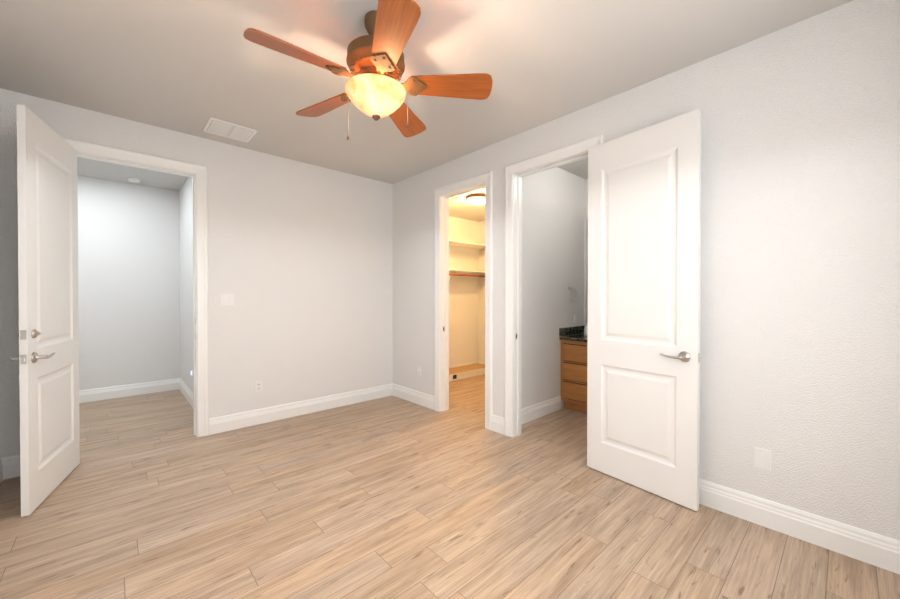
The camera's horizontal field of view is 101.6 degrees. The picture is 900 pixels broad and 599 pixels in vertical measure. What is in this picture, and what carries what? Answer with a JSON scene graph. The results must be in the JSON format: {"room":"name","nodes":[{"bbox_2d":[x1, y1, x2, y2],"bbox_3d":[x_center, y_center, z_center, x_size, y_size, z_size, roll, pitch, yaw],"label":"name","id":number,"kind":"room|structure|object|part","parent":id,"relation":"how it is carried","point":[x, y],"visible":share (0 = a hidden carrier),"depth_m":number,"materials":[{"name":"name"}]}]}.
{"room":"empty bedroom","nodes":[
{"label":"empty bedroom","id":0,"kind":"room"},
{"bbox_2d":[77,175,179,389],"bbox_3d":[-4.636,-0.123,4.448,2.430,2.770,0.120,0,1,-43],"label":"wall","id":1,"kind":"structure","parent":0,"point":[128,283],"depth_m":4.77,"materials":[{"name":"white paint"}]},
{"bbox_2d":[79,378,177,402],"bbox_3d":[-4.590,1.186,4.409,2.190,0.152,0.016,0,1,-43],"label":"baseboard","id":2,"kind":"structure","parent":1,"relation":"attached to","point":[97,394],"depth_m":4.76,"materials":[{"name":"white paint"}]},
{"bbox_2d":[179,177,192,392],"bbox_3d":[-3.012,-0.123,4.389,0.120,2.770,2.166,0,1,-43],"label":"wall","id":3,"kind":"structure","parent":0,"point":[186,276],"depth_m":4.68,"materials":[{"name":"white paint"}]},
{"bbox_2d":[178,378,193,408],"bbox_3d":[-3.050,1.187,4.342,0.016,0.152,2.130,0,1,-43],"label":"baseboard","id":4,"kind":"structure","parent":3,"relation":"attached to","point":[187,393],"depth_m":4.67,"materials":[{"name":"white paint"}]},
{"bbox_2d":[0,88,392,457],"bbox_3d":[-2.389,-0.114,3.409,4.328,2.770,0.120,0,1,-43],"label":"wall","id":5,"kind":"structure","parent":0,"point":[300,261],"depth_m":3.80,"materials":[{"name":"white paint"}]},
{"bbox_2d":[0,457,7,483],"bbox_3d":[-1.588,1.217,0.873,0.016,0.152,4.714,0,1,-43],"label":"baseboard","id":6,"kind":"structure","parent":5,"relation":"attached to","point":[3,461],"depth_m":2.61,"materials":[{"name":"white paint"}]},
{"bbox_2d":[11,104,79,516],"bbox_3d":[-2.691,0.067,2.487,0.154,2.408,0.799,0,1,-30],"label":"door","id":7,"kind":"structure","parent":5,"relation":"in","point":[48,335],"depth_m":2.37,"materials":[{"name":"white paint"}]},
{"bbox_2d":[60,136,208,436],"bbox_3d":[-2.661,0.015,3.146,0.980,2.515,0.142,0,1,-43],"label":"door frame","id":8,"kind":"structure","parent":5,"relation":"attached to","point":[200,171],"depth_m":3.38,"materials":[{"name":"white paint"}]},
{"bbox_2d":[220,294,233,305],"bbox_3d":[-2.149,0.004,3.542,0.118,0.116,0.012,0,1,-43],"label":"light switch","id":9,"kind":"object","parent":5,"relation":"attached to","point":[226,299],"visible":1,"depth_m":3.54,"materials":[{"name":"white plastic"}]},
{"bbox_2d":[255,380,262,391],"bbox_3d":[-1.947,0.883,3.737,0.072,0.116,0.010,0,1,-43],"label":"outlet","id":10,"kind":"object","parent":5,"relation":"attached to","point":[259,386],"visible":1,"depth_m":3.74,"materials":[{"name":"white plastic"}]},
{"bbox_2d":[209,384,391,434],"bbox_3d":[-1.506,1.188,4.141,2.053,0.152,0.016,0,1,-43],"label":"baseboard","id":11,"kind":"structure","parent":5,"relation":"attached to","point":[224,423],"depth_m":3.96,"materials":[{"name":"white paint"}]},
{"bbox_2d":[0,0,852,190],"bbox_3d":[-0.786,-1.547,3.141,6.700,0.100,7.600,0,1,-43],"label":"ceiling","id":12,"kind":"structure","parent":0,"point":[190,67],"depth_m":2.30,"materials":[{"name":"grey paint"}]},
{"bbox_2d":[127,177,139,182],"bbox_3d":[-3.960,-1.491,4.596,0.128,0.038,0.128,0,1,-43],"label":"smoke detector","id":13,"kind":"object","parent":12,"relation":"attached to","point":[133,180],"visible":1,"depth_m":4.56,"materials":[{"name":"white plastic"}]},
{"bbox_2d":[203,117,257,142],"bbox_3d":[-1.946,-1.491,3.249,0.360,0.014,0.330,0,1,-43],"label":"ceiling vent","id":14,"kind":"object","parent":12,"relation":"in","point":[227,129],"visible":1,"depth_m":3.22,"materials":[{"name":"white metal"}]},
{"bbox_2d":[243,0,492,139],"bbox_3d":[-0.422,-1.174,1.923,1.161,0.625,1.189,0,1,-43],"label":"ceiling fan","id":15,"kind":"object","parent":12,"relation":"hanging from","point":[375,89],"visible":1,"depth_m":1.85,"materials":[{"name":"brown wood"}]},
{"bbox_3d":[-0.390,-1.036,1.940,0.316,0.131,0.316,0,1,-43],"label":"lamp shade","id":16,"kind":"part","parent":15,"relation":"part of","materials":[{"name":"white glass"}]},
{"bbox_2d":[0,374,899,598],"bbox_3d":[-0.786,1.303,3.166,6.700,0.060,7.600,0,1,-43],"label":"floor","id":17,"kind":"structure","parent":0,"point":[151,496],"depth_m":2.11,"materials":[{"name":"brown wood"}]},
{"bbox_2d":[449,363,484,381],"bbox_3d":[-0.089,1.190,5.722,1.850,0.120,0.339,0,1,-43],"label":"carton","id":18,"kind":"object","parent":17,"relation":"on","point":[465,371],"visible":0.33,"depth_m":5.91,"materials":[{"name":"white"}]},
{"bbox_2d":[559,325,587,412],"bbox_3d":[1.898,0.798,3.957,0.587,0.935,1.260,0,1,-43],"label":"bathroom vanity","id":19,"kind":"object","parent":17,"relation":"on","point":[574,339],"visible":0.29,"depth_m":4.12,"materials":[{"name":"brown wood"}]},
{"bbox_2d":[584,322,587,335],"bbox_3d":[1.605,0.348,4.313,0.084,0.157,0.068,0,1,-43],"label":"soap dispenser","id":20,"kind":"object","parent":19,"relation":"on","point":[586,330],"visible":0.73,"depth_m":4.30,"materials":[{"name":"white plastic"}]},
{"bbox_2d":[449,216,478,365],"bbox_3d":[-0.208,-0.136,5.942,2.072,2.770,0.120,0,1,-43],"label":"wall","id":21,"kind":"structure","parent":0,"point":[463,315],"depth_m":6.27,"materials":[{"name":"white paint"}]},
{"bbox_2d":[449,361,478,367],"bbox_3d":[-0.218,1.173,5.852,1.920,0.152,0.016,0,1,-43],"label":"baseboard","id":22,"kind":"structure","parent":21,"relation":"attached to","point":[469,363],"depth_m":6.28,"materials":[{"name":"white paint"}]},
{"bbox_2d":[449,188,484,221],"bbox_3d":[0.499,-1.439,5.073,1.952,0.150,2.100,0,1,-43],"label":"ceiling","id":23,"kind":"structure","parent":0,"point":[463,208],"depth_m":5.58,"materials":[{"name":"grey paint"}]},
{"bbox_2d":[450,196,462,199],"bbox_3d":[0.034,-1.356,4.843,0.250,0.011,0.150,0,1,-43],"label":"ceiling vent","id":24,"kind":"object","parent":23,"relation":"in","point":[456,197],"visible":0.42,"depth_m":4.87,"materials":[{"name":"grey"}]},
{"bbox_2d":[466,193,484,204],"bbox_3d":[0.367,-1.312,4.857,0.316,0.100,0.316,0,1,-43],"label":"closet ceiling light","id":25,"kind":"object","parent":23,"relation":"attached to","point":[477,199],"visible":0.81,"depth_m":4.76,"materials":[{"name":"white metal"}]},
{"bbox_2d":[478,221,484,361],"bbox_3d":[1.262,-0.135,5.786,0.120,2.770,2.100,0,1,-43],"label":"wall","id":26,"kind":"structure","parent":0,"point":[481,337],"depth_m":6.46,"materials":[{"name":"white paint"}]},
{"bbox_2d":[521,167,584,408],"bbox_3d":[1.289,-0.122,4.316,2.072,2.770,0.100,0,1,-43],"label":"wall","id":27,"kind":"structure","parent":0,"point":[553,199],"depth_m":4.07,"materials":[{"name":"white paint"}]},
{"bbox_2d":[521,396,560,424],"bbox_3d":[0.923,1.190,3.912,0.972,0.152,0.016,0,1,-43],"label":"baseboard","id":28,"kind":"structure","parent":27,"relation":"attached to","point":[536,411],"depth_m":3.95,"materials":[{"name":"white paint"}]},
{"bbox_2d":[568,286,576,301],"bbox_3d":[1.453,-0.064,4.368,0.166,0.189,0.047,0,1,-43],"label":"towel ring","id":29,"kind":"object","parent":27,"relation":"attached to","point":[569,288],"visible":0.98,"depth_m":4.35,"materials":[{"name":"silver metal"}]},
{"bbox_2d":[584,178,587,324],"bbox_3d":[2.382,-0.119,3.950,0.120,2.770,1.920,0,1,-43],"label":"wall","id":30,"kind":"structure","parent":0,"point":[585,228],"depth_m":4.60,"materials":[{"name":"white paint"}]},
{"bbox_2d":[586,218,587,321],"bbox_3d":[2.103,-0.346,4.156,0.005,1.340,1.170,0,1,-43],"label":"bathroom mirror","id":31,"kind":"object","parent":30,"relation":"attached to","point":[587,278],"visible":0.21,"depth_m":4.58,"materials":[{"name":"clear glass"}]},
{"bbox_2d":[392,0,899,540],"bbox_3d":[0.753,-0.113,3.279,0.120,2.770,5.340,0,1,-43],"label":"wall","id":32,"kind":"structure","parent":0,"point":[800,272],"depth_m":2.01,"materials":[{"name":"white paint"}]},
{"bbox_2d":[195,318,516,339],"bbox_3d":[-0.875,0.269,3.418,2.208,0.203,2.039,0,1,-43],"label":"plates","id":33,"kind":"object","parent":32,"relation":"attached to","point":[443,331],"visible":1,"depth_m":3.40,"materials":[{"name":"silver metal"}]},
{"bbox_2d":[392,383,433,409],"bbox_3d":[-0.458,1.185,4.506,0.016,0.152,0.840,0,1,-43],"label":"baseboard","id":34,"kind":"structure","parent":32,"relation":"attached to","point":[414,396],"depth_m":4.48,"materials":[{"name":"white paint"}]},
{"bbox_2d":[417,366,420,375],"bbox_3d":[-0.377,0.862,4.409,0.024,0.116,0.072,0,1,-43],"label":"outlet","id":35,"kind":"object","parent":32,"relation":"attached to","point":[418,370],"visible":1,"depth_m":4.41,"materials":[{"name":"white plastic"}]},
{"bbox_2d":[434,171,492,429],"bbox_3d":[0.168,0.048,3.917,0.120,2.436,0.702,0,1,-43],"label":"door frame","id":36,"kind":"structure","parent":32,"relation":"attached to","point":[444,279],"depth_m":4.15,"materials":[{"name":"white paint"}]},
{"bbox_2d":[492,415,503,434],"bbox_3d":[0.461,1.194,3.508,0.016,0.152,0.155,0,1,-43],"label":"baseboard","id":37,"kind":"structure","parent":32,"relation":"attached to","point":[498,424],"depth_m":3.50,"materials":[{"name":"white paint"}]},
{"bbox_2d":[504,134,603,436],"bbox_3d":[0.880,0.015,3.143,0.163,2.515,0.935,0,1,-43],"label":"door frame","id":38,"kind":"structure","parent":32,"relation":"attached to","point":[554,155],"depth_m":3.39,"materials":[{"name":"white paint"}]},
{"bbox_2d":[587,109,700,510],"bbox_3d":[1.277,0.067,2.500,0.154,2.408,0.754,0,1,-37],"label":"bathroom door","id":39,"kind":"structure","parent":32,"relation":"in","point":[643,341],"depth_m":2.43,"materials":[{"name":"white paint"}]},
{"bbox_2d":[754,447,770,470],"bbox_3d":[1.775,0.906,2.084,0.008,0.116,0.072,0,1,-43],"label":"electrical outlet","id":40,"kind":"object","parent":32,"relation":"attached to","point":[762,460],"visible":1,"depth_m":2.08,"materials":[{"name":"white plastic"}]},
{"bbox_2d":[699,479,899,574],"bbox_3d":[1.778,1.206,2.077,0.016,0.152,1.865,0,1,-43],"label":"baseboard","id":41,"kind":"structure","parent":32,"relation":"attached to","point":[874,549],"depth_m":1.95,"materials":[{"name":"white paint"}]}
]}

